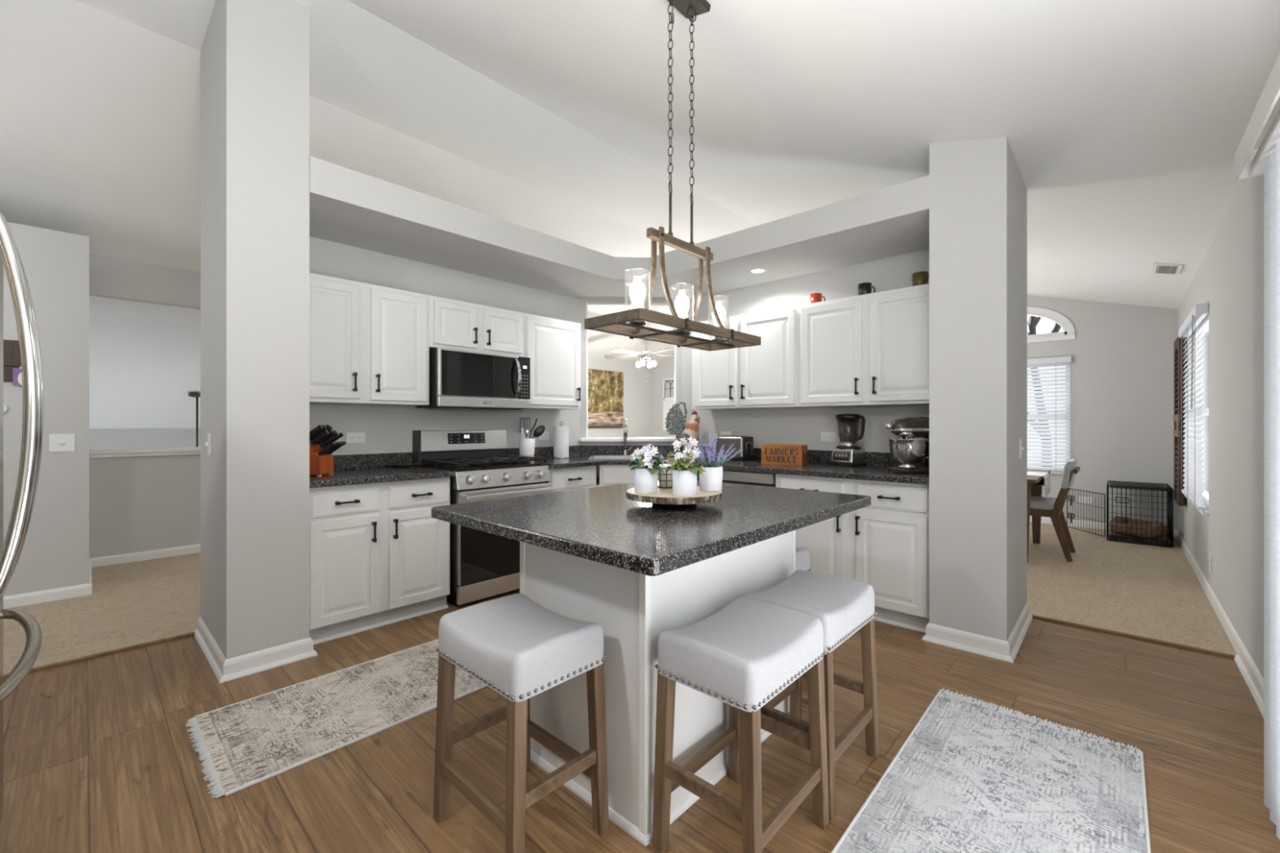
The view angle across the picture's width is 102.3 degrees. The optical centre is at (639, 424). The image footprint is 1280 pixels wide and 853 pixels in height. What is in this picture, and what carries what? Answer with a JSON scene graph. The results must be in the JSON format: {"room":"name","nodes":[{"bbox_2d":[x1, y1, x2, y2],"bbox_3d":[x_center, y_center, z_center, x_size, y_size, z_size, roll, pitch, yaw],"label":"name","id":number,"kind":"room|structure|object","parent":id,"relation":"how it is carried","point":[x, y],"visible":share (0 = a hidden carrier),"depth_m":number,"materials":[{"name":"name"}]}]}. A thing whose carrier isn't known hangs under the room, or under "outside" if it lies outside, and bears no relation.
{"room":"kitchen","nodes":[
{"label":"kitchen","id":0,"kind":"room"},
{"bbox_2d":[2,222,88,596],"bbox_3d":[-5.284,-0.055,2.868,0.949,2.550,3.029,0,0,43],"label":"wall","id":1,"kind":"structure","parent":0,"point":[55,554],"depth_m":3.54,"materials":[{"name":"paint"}]},
{"bbox_2d":[3,339,22,385],"bbox_3d":[-4.151,-0.404,3.367,0.033,0.297,0.241,0,0,43],"label":"wall plaque","id":2,"kind":"object","parent":1,"relation":"attached to","point":[11,353],"visible":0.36,"depth_m":3.39,"materials":[{"name":"brown wood"}]},
{"bbox_2d":[13,368,22,385],"bbox_3d":[-4.095,-0.312,3.413,0.004,0.115,0.075,0,0,43],"label":"photo","id":3,"kind":"object","parent":2,"relation":"attached to","point":[17,372],"depth_m":3.40},
{"bbox_2d":[48,434,75,452],"bbox_3d":[-3.988,0.130,3.557,0.031,0.122,0.118,0,0,43],"label":"light switch","id":4,"kind":"object","parent":1,"relation":"attached to","point":[57,442],"visible":1,"depth_m":3.56,"materials":[{"name":"white plastic"}]},
{"bbox_2d":[3,543,200,608],"bbox_3d":[-4.491,1.175,3.749,1.009,0.090,5.400,0,0,43],"label":"baseboard","id":5,"kind":"structure","parent":1,"relation":"attached to","point":[28,598],"depth_m":3.67,"materials":[{"name":"white paint"}]},
{"bbox_2d":[88,295,200,428],"bbox_3d":[-6.459,-0.570,5.572,4.150,1.340,5.400,0,0,43],"label":"wall","id":6,"kind":"structure","parent":0,"point":[144,358],"depth_m":6.10,"materials":[{"name":"paint"}]},
{"bbox_2d":[88,253,200,558],"bbox_3d":[-6.387,0.870,5.574,4.253,4.700,5.500,0,0,43],"label":"wall","id":7,"kind":"structure","parent":0,"point":[137,504],"depth_m":4.62,"materials":[{"name":"paint"}]},
{"bbox_2d":[88,447,200,457],"bbox_3d":[-3.871,0.253,5.239,0.190,0.065,2.371,0,0,43],"label":"trim","id":8,"kind":"structure","parent":7,"relation":"on","point":[104,453],"depth_m":4.55,"materials":[{"name":"white paint"}]},
{"bbox_2d":[187,394,200,447],"bbox_3d":[-6.029,0.110,6.986,0.150,1.020,0.150,0,0,43],"label":"floor lamp","id":9,"kind":"object","parent":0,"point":[196,396],"visible":0.88,"depth_m":6.99,"materials":[{"name":"black metal"}]},
{"bbox_2d":[200,0,309,659],"bbox_3d":[-2.155,-0.513,2.864,0.805,3.466,0.345,0,0,43],"label":"column","id":10,"kind":"structure","parent":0,"point":[255,54],"depth_m":2.60,"materials":[{"name":"paint"}]},
{"bbox_2d":[204,433,210,455],"bbox_3d":[-2.333,0.110,2.779,0.072,0.118,0.022,0,0,43],"label":"light switch","id":11,"kind":"object","parent":10,"relation":"attached to","point":[207,444],"visible":1,"depth_m":2.77,"materials":[{"name":"white plastic"}]},
{"bbox_2d":[194,617,317,683],"bbox_3d":[-2.144,1.173,2.854,0.835,0.095,0.405,0,0,43],"label":"baseboard","id":12,"kind":"structure","parent":10,"relation":"attached to","point":[224,670],"depth_m":2.59,"materials":[{"name":"white paint"}]},
{"bbox_2d":[309,236,579,466],"bbox_3d":[-1.460,0.000,4.149,0.080,2.440,2.485,0,0,43],"label":"wall","id":13,"kind":"structure","parent":0,"point":[386,428],"depth_m":3.89,"materials":[{"name":"paint"}]},
{"bbox_2d":[346,432,364,443],"bbox_3d":[-1.956,0.095,3.549,0.007,0.074,0.118,0,0,43],"label":"outlet","id":14,"kind":"object","parent":13,"relation":"attached to","point":[351,437],"visible":1,"depth_m":3.54,"materials":[{"name":"white plastic"}]},
{"bbox_2d":[309,272,429,405],"bbox_3d":[-1.858,-0.521,3.400,0.352,0.772,0.836,0,0,43],"label":"upper cabinet","id":15,"kind":"object","parent":13,"relation":"attached to","point":[369,344],"visible":0.91,"depth_m":3.32,"materials":[{"name":"white paint"}]},
{"bbox_2d":[333,452,413,470],"bbox_3d":[-1.977,0.257,3.515,0.018,0.098,0.848,0,0,43],"label":"backsplash","id":16,"kind":"structure","parent":13,"relation":"attached to","point":[380,460],"depth_m":3.61,"materials":[{"name":"black stone"}]},
{"bbox_2d":[429,295,524,356],"bbox_3d":[-1.304,-0.726,3.998,0.352,0.362,0.790,0,0,43],"label":"upper cabinet","id":17,"kind":"object","parent":13,"relation":"attached to","point":[454,324],"visible":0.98,"depth_m":3.85,"materials":[{"name":"white paint"}]},
{"bbox_2d":[413,347,529,410],"bbox_3d":[-1.259,-0.323,3.965,0.455,0.418,0.758,0,0,43],"label":"microwave","id":18,"kind":"object","parent":17,"relation":"attached to","point":[459,379],"visible":0.99,"depth_m":3.79,"materials":[{"name":"grey metal"}]},
{"bbox_2d":[524,312,581,409],"bbox_3d":[-0.830,-0.521,4.510,0.352,0.772,0.605,0,0,43],"label":"upper cabinet","id":19,"kind":"object","parent":13,"relation":"attached to","point":[553,346],"visible":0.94,"depth_m":4.40,"materials":[{"name":"white paint"}]},
{"bbox_2d":[587,355,653,437],"bbox_3d":[-1.572,-0.080,8.679,0.100,2.600,5.600,0,0,43],"label":"wall","id":20,"kind":"structure","parent":0,"point":[637,393],"depth_m":10.14,"materials":[{"name":"paint"}]},
{"bbox_2d":[587,368,623,427],"bbox_3d":[-0.688,-0.463,9.526,0.038,1.065,1.045,0,0,43],"label":"wall art","id":21,"kind":"object","parent":20,"relation":"attached to","point":[605,388],"visible":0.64,"depth_m":9.55,"materials":[{"name":"fabric"}]},
{"bbox_2d":[579,299,681,478],"bbox_3d":[-0.088,0.000,5.098,1.060,2.440,0.090,0,0,-2],"label":"wall","id":22,"kind":"structure","parent":0,"point":[582,302],"depth_m":5.04,"materials":[{"name":"paint"}]},
{"bbox_2d":[579,437,676,442],"bbox_3d":[-0.089,0.155,5.103,1.000,0.040,0.220,0,0,-2],"label":"trim","id":23,"kind":"structure","parent":22,"relation":"attached to","point":[588,439],"depth_m":5.00,"materials":[{"name":"white paint"}]},
{"bbox_2d":[586,302,676,438],"bbox_3d":[-0.086,-0.527,5.098,0.889,1.325,0.100,0,0,-2],"label":"trim","id":24,"kind":"structure","parent":22,"relation":"attached to","point":[675,328],"depth_m":5.04,"materials":[{"name":"white paint"}]},
{"bbox_2d":[506,445,924,466],"bbox_3d":[0.632,0.257,4.443,3.438,0.098,1.081,0,0,16],"label":"backsplash","id":25,"kind":"structure","parent":22,"relation":"attached to","point":[881,459],"depth_m":4.65,"materials":[{"name":"black stone"}]},
{"bbox_2d":[0,0,1279,363],"bbox_3d":[-0.101,-1.754,4.659,7.720,1.131,9.500,0,0,43],"label":"ceiling","id":26,"kind":"structure","parent":0,"point":[1124,123],"depth_m":3.13,"materials":[{"name":"paint"}]},
{"bbox_2d":[604,308,674,382],"bbox_3d":[0.051,-1.203,7.859,1.388,1.130,1.324,0,0,43],"label":"ceiling fan","id":27,"kind":"object","parent":26,"relation":"hanging from","point":[646,354],"visible":0.96,"depth_m":7.83,"materials":[{"name":"white metal"}]},
{"bbox_2d":[584,0,760,351],"bbox_3d":[0.163,-1.041,2.052,0.300,1.406,0.777,0,0,43],"label":"chandelier","id":28,"kind":"object","parent":26,"relation":"hanging from","point":[615,323],"visible":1,"depth_m":2.01,"materials":[{"name":"brown wood"}]},
{"bbox_2d":[629,281,645,325],"bbox_3d":[-0.009,-0.436,1.867,0.062,0.159,0.062,0,0,43],"label":"bulb","id":29,"kind":"object","parent":28,"relation":"attached to","point":[637,291],"depth_m":1.85,"materials":[{"name":"white glass"}]},
{"bbox_2d":[674,294,689,334],"bbox_3d":[0.168,-0.436,2.058,0.062,0.159,0.062,0,0,43],"label":"bulb","id":30,"kind":"object","parent":28,"relation":"attached to","point":[682,302],"depth_m":2.04,"materials":[{"name":"beige glass"}]},
{"bbox_2d":[711,306,725,340],"bbox_3d":[0.344,-0.436,2.249,0.062,0.159,0.062,0,0,43],"label":"bulb","id":31,"kind":"object","parent":28,"relation":"attached to","point":[721,310],"depth_m":2.23,"materials":[{"name":"beige glass"}]},
{"bbox_2d":[748,267,766,273],"bbox_3d":[0.933,-1.215,4.083,0.140,0.010,0.140,0,0,43],"label":"recessed light","id":32,"kind":"object","parent":26,"relation":"in","point":[755,270],"visible":1,"depth_m":4.08,"materials":[{"name":"white paint"}]},
{"bbox_2d":[1151,263,1182,275],"bbox_3d":[4.330,-1.273,4.236,0.165,0.055,0.340,0,0,43],"label":"ceiling vent","id":33,"kind":"object","parent":26,"relation":"in","point":[1155,265],"visible":1,"depth_m":4.22,"materials":[{"name":"white paint"}]},
{"bbox_2d":[0,521,1279,852],"bbox_3d":[-0.499,1.264,3.836,6.895,0.112,10.950,0,0,43],"label":"floor","id":34,"kind":"structure","parent":0,"point":[100,756],"depth_m":2.05,"materials":[{"name":"brown wood"}]},
{"bbox_2d":[0,211,44,825],"bbox_3d":[-1.754,0.318,0.998,0.910,1.765,0.780,0,0,43],"label":"refrigerator","id":35,"kind":"object","parent":34,"relation":"on","point":[25,317],"visible":1,"depth_m":1.21,"materials":[{"name":"grey metal"}]},
{"bbox_2d":[3,631,195,679],"bbox_3d":[-3.741,1.213,1.730,0.030,0.014,3.455,0,0,43],"label":"trim","id":36,"kind":"structure","parent":34,"relation":"on","point":[189,634],"depth_m":2.72,"materials":[{"name":"beige wood"}]},
{"bbox_2d":[186,639,487,798],"bbox_3d":[-0.946,1.215,2.621,0.663,0.010,2.002,0,0,43],"label":"runner rug","id":37,"kind":"object","parent":34,"relation":"on","point":[249,742],"visible":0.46,"depth_m":2.14,"materials":[{"name":"white fabric"}]},
{"bbox_2d":[309,477,449,644],"bbox_3d":[-1.738,0.782,3.286,0.652,0.875,0.830,0,0,43],"label":"base cabinet","id":38,"kind":"object","parent":34,"relation":"on","point":[379,557],"visible":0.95,"depth_m":3.05,"materials":[{"name":"white paint"}]},
{"bbox_2d":[309,452,456,488],"bbox_3d":[-1.736,0.276,3.292,0.676,0.136,0.848,0,0,43],"label":"countertop","id":39,"kind":"structure","parent":38,"relation":"on","point":[360,468],"depth_m":3.34,"materials":[{"name":"black stone"}]},
{"bbox_2d":[309,424,346,475],"bbox_3d":[-1.925,0.154,3.095,0.250,0.303,0.144,0,0,-2],"label":"knife block","id":40,"kind":"object","parent":39,"relation":"on","point":[322,438],"visible":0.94,"depth_m":3.07,"materials":[{"name":"brown wood"}]},
{"bbox_2d":[389,462,424,466],"bbox_3d":[-1.663,0.291,3.681,0.227,0.025,0.102,0,0,-19],"label":"spoon rest","id":41,"kind":"object","parent":39,"relation":"on","point":[416,464],"visible":1,"depth_m":3.69,"materials":[{"name":"black plastic"}]},
{"bbox_2d":[412,430,553,606],"bbox_3d":[-1.158,0.632,3.863,0.743,1.175,0.769,0,0,43],"label":"range","id":42,"kind":"object","parent":34,"relation":"on","point":[483,565],"visible":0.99,"depth_m":3.62,"materials":[{"name":"grey metal"}]},
{"bbox_2d":[416,461,549,471],"bbox_3d":[-1.174,0.305,3.883,0.600,0.020,0.761,0,0,43],"label":"cooktop","id":43,"kind":"object","parent":42,"relation":"in","point":[513,465],"depth_m":3.69,"materials":[{"name":"black metal"}]},
{"bbox_2d":[433,593,608,852],"bbox_3d":[-0.367,0.905,1.573,0.449,0.632,0.340,0,0,43],"label":"counter stool","id":44,"kind":"object","parent":34,"relation":"on","point":[521,649],"visible":1,"depth_m":1.50,"materials":[{"name":"grey fabric"}]},
{"bbox_2d":[549,465,595,492],"bbox_3d":[-0.724,0.782,4.346,0.602,0.875,0.500,0,0,43],"label":"drawer","id":45,"kind":"object","parent":34,"relation":"on","point":[575,477],"visible":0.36,"depth_m":4.15,"materials":[{"name":"white paint"}]},
{"bbox_2d":[595,464,658,487],"bbox_3d":[-0.128,0.735,4.793,0.900,0.780,0.940,0,0,43],"label":"base cabinet","id":46,"kind":"object","parent":34,"relation":"on","point":[609,475],"visible":0.12,"depth_m":4.38,"materials":[{"name":"white paint"}]},
{"bbox_2d":[431,480,871,846],"bbox_3d":[0.105,0.763,2.050,1.102,0.914,1.415,0,0,43],"label":"kitchen island","id":47,"kind":"object","parent":34,"relation":"on","point":[640,571],"visible":0.72,"depth_m":1.66,"materials":[{"name":"white paint"}]},
{"bbox_2d":[431,480,871,576],"bbox_3d":[0.105,0.326,2.050,1.102,0.040,1.415,0,0,43],"label":"island countertop","id":48,"kind":"structure","parent":47,"relation":"on","point":[599,524],"depth_m":1.65,"materials":[{"name":"black stone"}]},
{"bbox_2d":[626,485,723,508],"bbox_3d":[0.129,0.279,1.959,0.364,0.053,0.364,0,0,43],"label":"serving tray","id":49,"kind":"object","parent":48,"relation":"on","point":[664,498],"visible":0.77,"depth_m":1.84,"materials":[{"name":"brown wood"}]},
{"bbox_2d":[626,444,664,493],"bbox_3d":[0.022,0.162,1.917,0.134,0.181,0.150,0,0,-29],"label":"potted flowers","id":50,"kind":"object","parent":49,"relation":"on","point":[646,478],"visible":1,"depth_m":1.88,"materials":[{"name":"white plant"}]},
{"bbox_2d":[657,464,672,488],"bbox_3d":[0.103,0.207,2.051,0.072,0.090,0.072,0,0,43],"label":"candle lantern","id":51,"kind":"object","parent":49,"relation":"on","point":[664,479],"visible":0.62,"depth_m":2.02,"materials":[{"name":"black metal"}]},
{"bbox_2d":[665,436,706,496],"bbox_3d":[0.165,0.148,1.837,0.149,0.209,0.129,0,0,0],"label":"potted flowers","id":52,"kind":"object","parent":49,"relation":"on","point":[684,479],"visible":1,"depth_m":1.81,"materials":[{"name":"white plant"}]},
{"bbox_2d":[683,433,742,491],"bbox_3d":[0.261,0.144,1.950,0.240,0.217,0.191,0,0,22],"label":"potted flowers","id":53,"kind":"object","parent":49,"relation":"on","point":[712,481],"visible":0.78,"depth_m":1.93,"materials":[{"name":"white ceramic"}]},
{"bbox_2d":[652,597,829,852],"bbox_3d":[0.306,0.905,1.530,0.340,0.632,0.449,0,0,43],"label":"counter stool","id":54,"kind":"object","parent":34,"relation":"on","point":[744,655],"visible":1,"depth_m":1.46,"materials":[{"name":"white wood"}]},
{"bbox_2d":[722,470,775,487],"bbox_3d":[0.918,0.784,4.053,0.610,0.872,0.606,0,0,43],"label":"dishwasher","id":55,"kind":"object","parent":34,"relation":"on","point":[762,479],"visible":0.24,"depth_m":3.76,"materials":[{"name":"grey"}]},
{"bbox_2d":[795,547,810,678],"bbox_3d":[0.558,0.905,2.516,0.449,0.632,0.340,0,0,43],"label":"counter stool","id":56,"kind":"object","parent":34,"relation":"on","point":[802,554],"visible":0.09,"depth_m":2.43,"materials":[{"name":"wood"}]},
{"bbox_2d":[742,569,879,819],"bbox_3d":[0.612,0.905,1.861,0.340,0.632,0.449,0,0,43],"label":"counter stool","id":57,"kind":"object","parent":34,"relation":"on","point":[844,606],"visible":0.59,"depth_m":1.82,"materials":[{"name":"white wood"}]},
{"bbox_2d":[775,474,928,632],"bbox_3d":[1.511,0.782,3.511,0.982,0.875,0.672,0,0,43],"label":"base cabinet","id":58,"kind":"object","parent":34,"relation":"on","point":[883,544],"visible":0.65,"depth_m":3.14,"materials":[{"name":"white paint"}]},
{"bbox_2d":[506,445,928,484],"bbox_3d":[0.487,0.276,3.934,3.065,0.136,1.562,0,0,43],"label":"countertop","id":59,"kind":"structure","parent":58,"relation":"on","point":[819,461],"depth_m":3.84,"materials":[{"name":"black stone"}]},
{"bbox_2d":[518,438,535,457],"bbox_3d":[-0.965,0.213,4.403,0.137,0.185,0.138,0,0,43],"label":"utensil crock","id":60,"kind":"object","parent":59,"relation":"on","point":[526,446],"visible":0.73,"depth_m":4.35,"materials":[{"name":"white ceramic"}]},
{"bbox_2d":[520,417,529,438],"bbox_3d":[-0.980,0.097,4.397,0.084,0.308,0.021,0,0,-13],"label":"spatula","id":61,"kind":"object","parent":60,"relation":"in","point":[521,418],"visible":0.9,"depth_m":4.39,"materials":[{"name":"black plastic"}]},
{"bbox_2d":[532,425,545,438],"bbox_3d":[-0.896,0.132,4.413,0.164,0.244,0.028,0,0,-8],"label":"serving spoon","id":62,"kind":"object","parent":60,"relation":"in","point":[539,431],"visible":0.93,"depth_m":4.41,"materials":[{"name":"black plastic"}]},
{"bbox_2d":[552,421,569,458],"bbox_3d":[-0.714,0.141,4.675,0.156,0.330,0.156,0,0,43],"label":"paper towel roll","id":63,"kind":"object","parent":59,"relation":"on","point":[561,433],"visible":1,"depth_m":4.62,"materials":[{"name":"white paper"}]},
{"bbox_2d":[588,455,659,476],"bbox_3d":[-0.132,0.385,4.715,0.648,0.170,0.448,0,0,-2],"label":"sink","id":64,"kind":"object","parent":59,"relation":"in","point":[592,457],"visible":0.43,"depth_m":4.90,"materials":[{"name":"grey metal"}]},
{"bbox_2d":[622,417,633,455],"bbox_3d":[-0.112,0.125,4.895,0.105,0.362,0.183,0,0,-2],"label":"faucet","id":65,"kind":"object","parent":59,"relation":"on","point":[625,432],"visible":0.96,"depth_m":4.90,"materials":[{"name":"silver metal"}]},
{"bbox_2d":[665,401,701,452],"bbox_3d":[0.402,0.049,4.815,0.337,0.514,0.171,0,0,0],"label":"rooster figurine","id":66,"kind":"object","parent":59,"relation":"on","point":[676,424],"visible":0.79,"depth_m":4.78,"materials":[{"name":"grey ceramic"}]},
{"bbox_2d":[714,435,753,461],"bbox_3d":[0.810,0.203,4.428,0.332,0.206,0.170,0,0,43],"label":"toaster","id":67,"kind":"object","parent":59,"relation":"on","point":[744,442],"visible":0.84,"depth_m":4.34,"materials":[{"name":"grey metal"}]},
{"bbox_2d":[761,444,807,466],"bbox_3d":[1.104,0.232,3.937,0.302,0.148,0.211,0,0,29],"label":"wooden box","id":68,"kind":"object","parent":59,"relation":"on","point":[771,454],"visible":1,"depth_m":3.85,"materials":[{"name":"orange wood"}]},
{"bbox_2d":[830,413,866,466],"bbox_3d":[1.566,0.115,3.838,0.211,0.383,0.218,0,0,-39],"label":"blender","id":69,"kind":"object","parent":59,"relation":"on","point":[847,453],"visible":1,"depth_m":3.79,"materials":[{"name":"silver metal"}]},
{"bbox_2d":[884,416,928,473],"bbox_3d":[1.743,0.129,3.290,0.354,0.355,0.226,0,0,0],"label":"stand mixer","id":70,"kind":"object","parent":59,"relation":"on","point":[908,450],"visible":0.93,"depth_m":3.23,"materials":[{"name":"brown metal"}]},
{"bbox_2d":[888,438,928,467],"bbox_3d":[1.728,0.185,3.273,0.275,0.181,0.226,0,0,43],"label":"mixing bowl","id":71,"kind":"object","parent":70,"relation":"on","point":[908,452],"depth_m":3.22,"materials":[{"name":"silver metal"}]},
{"bbox_2d":[831,688,1151,852],"bbox_3d":[1.099,1.215,1.572,0.663,0.010,1.592,0,0,43],"label":"area rug","id":72,"kind":"object","parent":34,"relation":"on","point":[972,775],"visible":1,"depth_m":1.69,"materials":[{"name":"white fabric"}]},
{"bbox_2d":[1026,469,1050,563],"bbox_3d":[3.110,0.840,5.420,1.800,0.736,1.220,0,0,43],"label":"dining table","id":73,"kind":"object","parent":34,"relation":"on","point":[1033,490],"visible":0.24,"depth_m":5.17,"materials":[{"name":"brown wood"}]},
{"bbox_2d":[1026,471,1050,497],"bbox_3d":[3.274,0.564,5.282,1.428,0.193,0.480,0,0,43],"label":"table runner","id":74,"kind":"object","parent":73,"relation":"on","point":[1045,482],"visible":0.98,"depth_m":4.83,"materials":[{"name":"white fabric"}]},
{"bbox_2d":[1030,458,1079,561],"bbox_3d":[3.748,0.769,4.843,0.570,0.887,0.500,0,0,43],"label":"dining chair","id":75,"kind":"object","parent":34,"relation":"on","point":[1050,507],"visible":0.7,"depth_m":4.59,"materials":[{"name":"brown wood"}]},
{"bbox_2d":[1066,480,1173,547],"bbox_3d":[5.095,0.919,5.520,0.825,0.570,0.648,0,0,43],"label":"dog crate","id":76,"kind":"object","parent":34,"relation":"on","point":[1166,541],"visible":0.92,"depth_m":5.31,"materials":[{"name":"black metal"}]},
{"bbox_2d":[1108,517,1168,539],"bbox_3d":[5.222,1.092,5.405,0.452,0.167,0.602,0,0,43],"label":"dog bed","id":77,"kind":"object","parent":76,"relation":"on","point":[1156,525],"visible":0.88,"depth_m":5.25,"materials":[{"name":"brown fabric"}]},
{"bbox_2d":[1128,524,1151,536],"bbox_3d":[5.222,1.105,5.401,0.289,0.139,0.400,0,0,43],"label":"cushion","id":78,"kind":"object","parent":77,"relation":"on","point":[1144,526],"depth_m":5.26,"materials":[{"name":"brown fabric"}]},
{"bbox_2d":[1108,529,1170,547],"bbox_3d":[5.223,1.175,5.405,0.450,0.059,0.610,0,0,43],"label":"tray","id":79,"kind":"object","parent":76,"relation":"on","point":[1163,542],"depth_m":5.20,"materials":[{"name":"black plastic"}]},
{"bbox_2d":[681,248,928,479],"bbox_3d":[1.301,0.000,4.294,2.365,2.440,0.070,0,0,43],"label":"wall","id":80,"kind":"structure","parent":0,"point":[800,425],"depth_m":4.21,"materials":[{"name":"paint"}]},
{"bbox_2d":[692,305,805,409],"bbox_3d":[0.914,-0.521,4.369,1.005,0.772,0.340,0,0,43],"label":"upper cabinet","id":81,"kind":"object","parent":80,"relation":"attached to","point":[764,375],"visible":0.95,"depth_m":4.18,"materials":[{"name":"white paint"}]},
{"bbox_2d":[763,302,777,311],"bbox_3d":[1.066,-0.950,4.247,0.107,0.085,0.086,0,0,-37],"label":"mug","id":82,"kind":"object","parent":81,"relation":"on","point":[769,305],"visible":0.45,"depth_m":4.21,"materials":[{"name":"white ceramic"}]},
{"bbox_2d":[821,431,835,441],"bbox_3d":[1.486,0.100,4.071,0.118,0.074,0.007,0,0,43],"label":"outlet","id":83,"kind":"object","parent":80,"relation":"attached to","point":[825,436],"visible":1,"depth_m":4.07,"materials":[{"name":"white plastic"}]},
{"bbox_2d":[797,284,928,407],"bbox_3d":[1.655,-0.521,3.684,1.010,0.772,0.340,0,0,43],"label":"upper cabinet","id":84,"kind":"object","parent":80,"relation":"attached to","point":[872,348],"visible":0.93,"depth_m":3.59,"materials":[{"name":"white paint"}]},
{"bbox_2d":[810,293,825,302],"bbox_3d":[1.363,-0.953,3.972,0.107,0.092,0.086,0,0,-37],"label":"mug","id":85,"kind":"object","parent":84,"relation":"on","point":[815,297],"visible":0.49,"depth_m":3.93,"materials":[{"name":"red ceramic"}]},
{"bbox_2d":[857,282,875,295],"bbox_3d":[1.619,-0.955,3.683,0.112,0.095,0.090,0,0,28],"label":"mug","id":86,"kind":"object","parent":84,"relation":"on","point":[864,288],"visible":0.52,"depth_m":3.65,"materials":[{"name":"black ceramic"}]},
{"bbox_2d":[912,271,928,286],"bbox_3d":[1.884,-0.957,3.438,0.119,0.100,0.096,0,0,29],"label":"mug","id":87,"kind":"object","parent":84,"relation":"on","point":[918,277],"visible":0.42,"depth_m":3.40,"materials":[{"name":"green ceramic"}]},
{"bbox_2d":[653,295,1177,529],"bbox_3d":[3.018,-0.520,8.135,7.575,3.480,0.140,0,0,43],"label":"wall","id":88,"kind":"structure","parent":0,"point":[1122,355],"depth_m":5.85,"materials":[{"name":"paint"}]},
{"bbox_2d":[662,377,674,430],"bbox_3d":[0.657,-0.395,10.203,0.500,1.030,0.030,0,0,43],"label":"wall panel","id":89,"kind":"object","parent":88,"relation":"attached to","point":[668,402],"visible":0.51,"depth_m":10.32,"materials":[{"name":"white paint"}]},
{"bbox_2d":[664,379,674,397],"bbox_3d":[0.658,-0.705,10.205,0.450,0.350,0.012,0,0,43],"label":"grille","id":90,"kind":"object","parent":89,"relation":"attached to","point":[664,380],"depth_m":10.28,"materials":[{"name":"grey metal"}]},
{"bbox_2d":[1026,306,1075,342],"bbox_3d":[4.698,-1.240,6.545,1.270,0.470,0.121,0,0,43],"label":"window","id":91,"kind":"structure","parent":88,"relation":"in","point":[1068,333],"depth_m":6.22,"materials":[{"name":"white paint"}]},
{"bbox_2d":[1031,363,1071,474],"bbox_3d":[4.741,-0.086,6.486,1.105,1.367,0.120,0,0,43],"label":"window","id":92,"kind":"structure","parent":88,"relation":"in","point":[1069,366],"depth_m":6.14,"materials":[{"name":"white paint"}]},
{"bbox_2d":[1026,355,1071,471],"bbox_3d":[4.697,-0.117,6.438,1.065,1.365,0.065,0,0,43],"label":"window blind","id":93,"kind":"object","parent":92,"relation":"attached to","point":[1058,361],"visible":0.3,"depth_m":6.22,"materials":[{"name":"white plastic"}]},
{"bbox_2d":[1029,515,1177,537],"bbox_3d":[4.471,1.175,6.686,3.475,0.090,0.013,0,0,43],"label":"baseboard","id":94,"kind":"structure","parent":88,"relation":"attached to","point":[1046,520],"depth_m":6.03,"materials":[{"name":"white paint"}]},
{"bbox_2d":[928,137,1026,640],"bbox_3d":[2.046,-0.209,3.093,0.360,2.858,0.820,0,0,43],"label":"column","id":95,"kind":"structure","parent":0,"point":[978,190],"depth_m":2.79,"materials":[{"name":"paint"}]},
{"bbox_2d":[921,601,1032,663],"bbox_3d":[2.036,1.173,3.082,0.420,0.095,0.850,0,0,43],"label":"baseboard","id":96,"kind":"structure","parent":95,"relation":"attached to","point":[1007,651],"depth_m":2.79,"materials":[{"name":"white paint"}]},
{"bbox_2d":[1031,614,1235,659],"bbox_3d":[2.785,1.213,2.968,0.895,0.014,0.030,0,0,43],"label":"trim","id":97,"kind":"structure","parent":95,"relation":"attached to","point":[1054,620],"depth_m":2.92,"materials":[{"name":"beige wood"}]},
{"bbox_2d":[1177,174,1263,677],"bbox_3d":[2.132,-0.030,1.501,0.140,2.500,11.100,0,0,43],"label":"wall","id":98,"kind":"structure","parent":0,"point":[1229,278],"depth_m":2.78,"materials":[{"name":"paint"}]},
{"bbox_2d":[1173,335,1186,506],"bbox_3d":[5.222,-0.035,4.985,0.058,1.590,0.591,0,0,43],"label":"shutter","id":99,"kind":"object","parent":98,"relation":"attached to","point":[1179,496],"visible":0.82,"depth_m":4.83,"materials":[{"name":"brown wood"}]},
{"bbox_2d":[1183,314,1209,515],"bbox_3d":[4.501,-0.092,4.118,0.120,1.475,1.420,0,0,43],"label":"window","id":100,"kind":"structure","parent":98,"relation":"in","point":[1206,326],"depth_m":4.54,"materials":[{"name":"white paint"}]},
{"bbox_2d":[1178,302,1208,510],"bbox_3d":[4.450,-0.125,4.166,0.078,1.470,1.380,0,0,43],"label":"window blind","id":101,"kind":"object","parent":100,"relation":"attached to","point":[1193,491],"visible":1,"depth_m":4.00,"materials":[{"name":"white plastic"}]},
{"bbox_2d":[1176,529,1263,717],"bbox_3d":[3.877,1.173,3.510,0.030,0.095,5.480,0,0,43],"label":"baseboard","id":102,"kind":"structure","parent":98,"relation":"attached to","point":[1251,673],"depth_m":2.71,"materials":[{"name":"white paint"}]},
{"bbox_2d":[1234,51,1279,839],"bbox_3d":[1.285,0.135,0.824,0.182,2.100,2.355,0,0,43],"label":"vertical blind","id":103,"kind":"object","parent":98,"relation":"attached to","point":[1249,162],"visible":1,"depth_m":1.54,"materials":[{"name":"white plastic"}]},
{"label":"outside","id":104,"kind":"structure","parent":0,"visible":0},
{"bbox_2d":[1026,315,1061,466],"bbox_3d":[6.776,-1.791,9.498,3.722,6.628,2.054,0,0,43],"label":"bare tree","id":105,"kind":"object","parent":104,"point":[1034,320],"visible":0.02,"depth_m":9.02,"materials":[{"name":"brown plant"}]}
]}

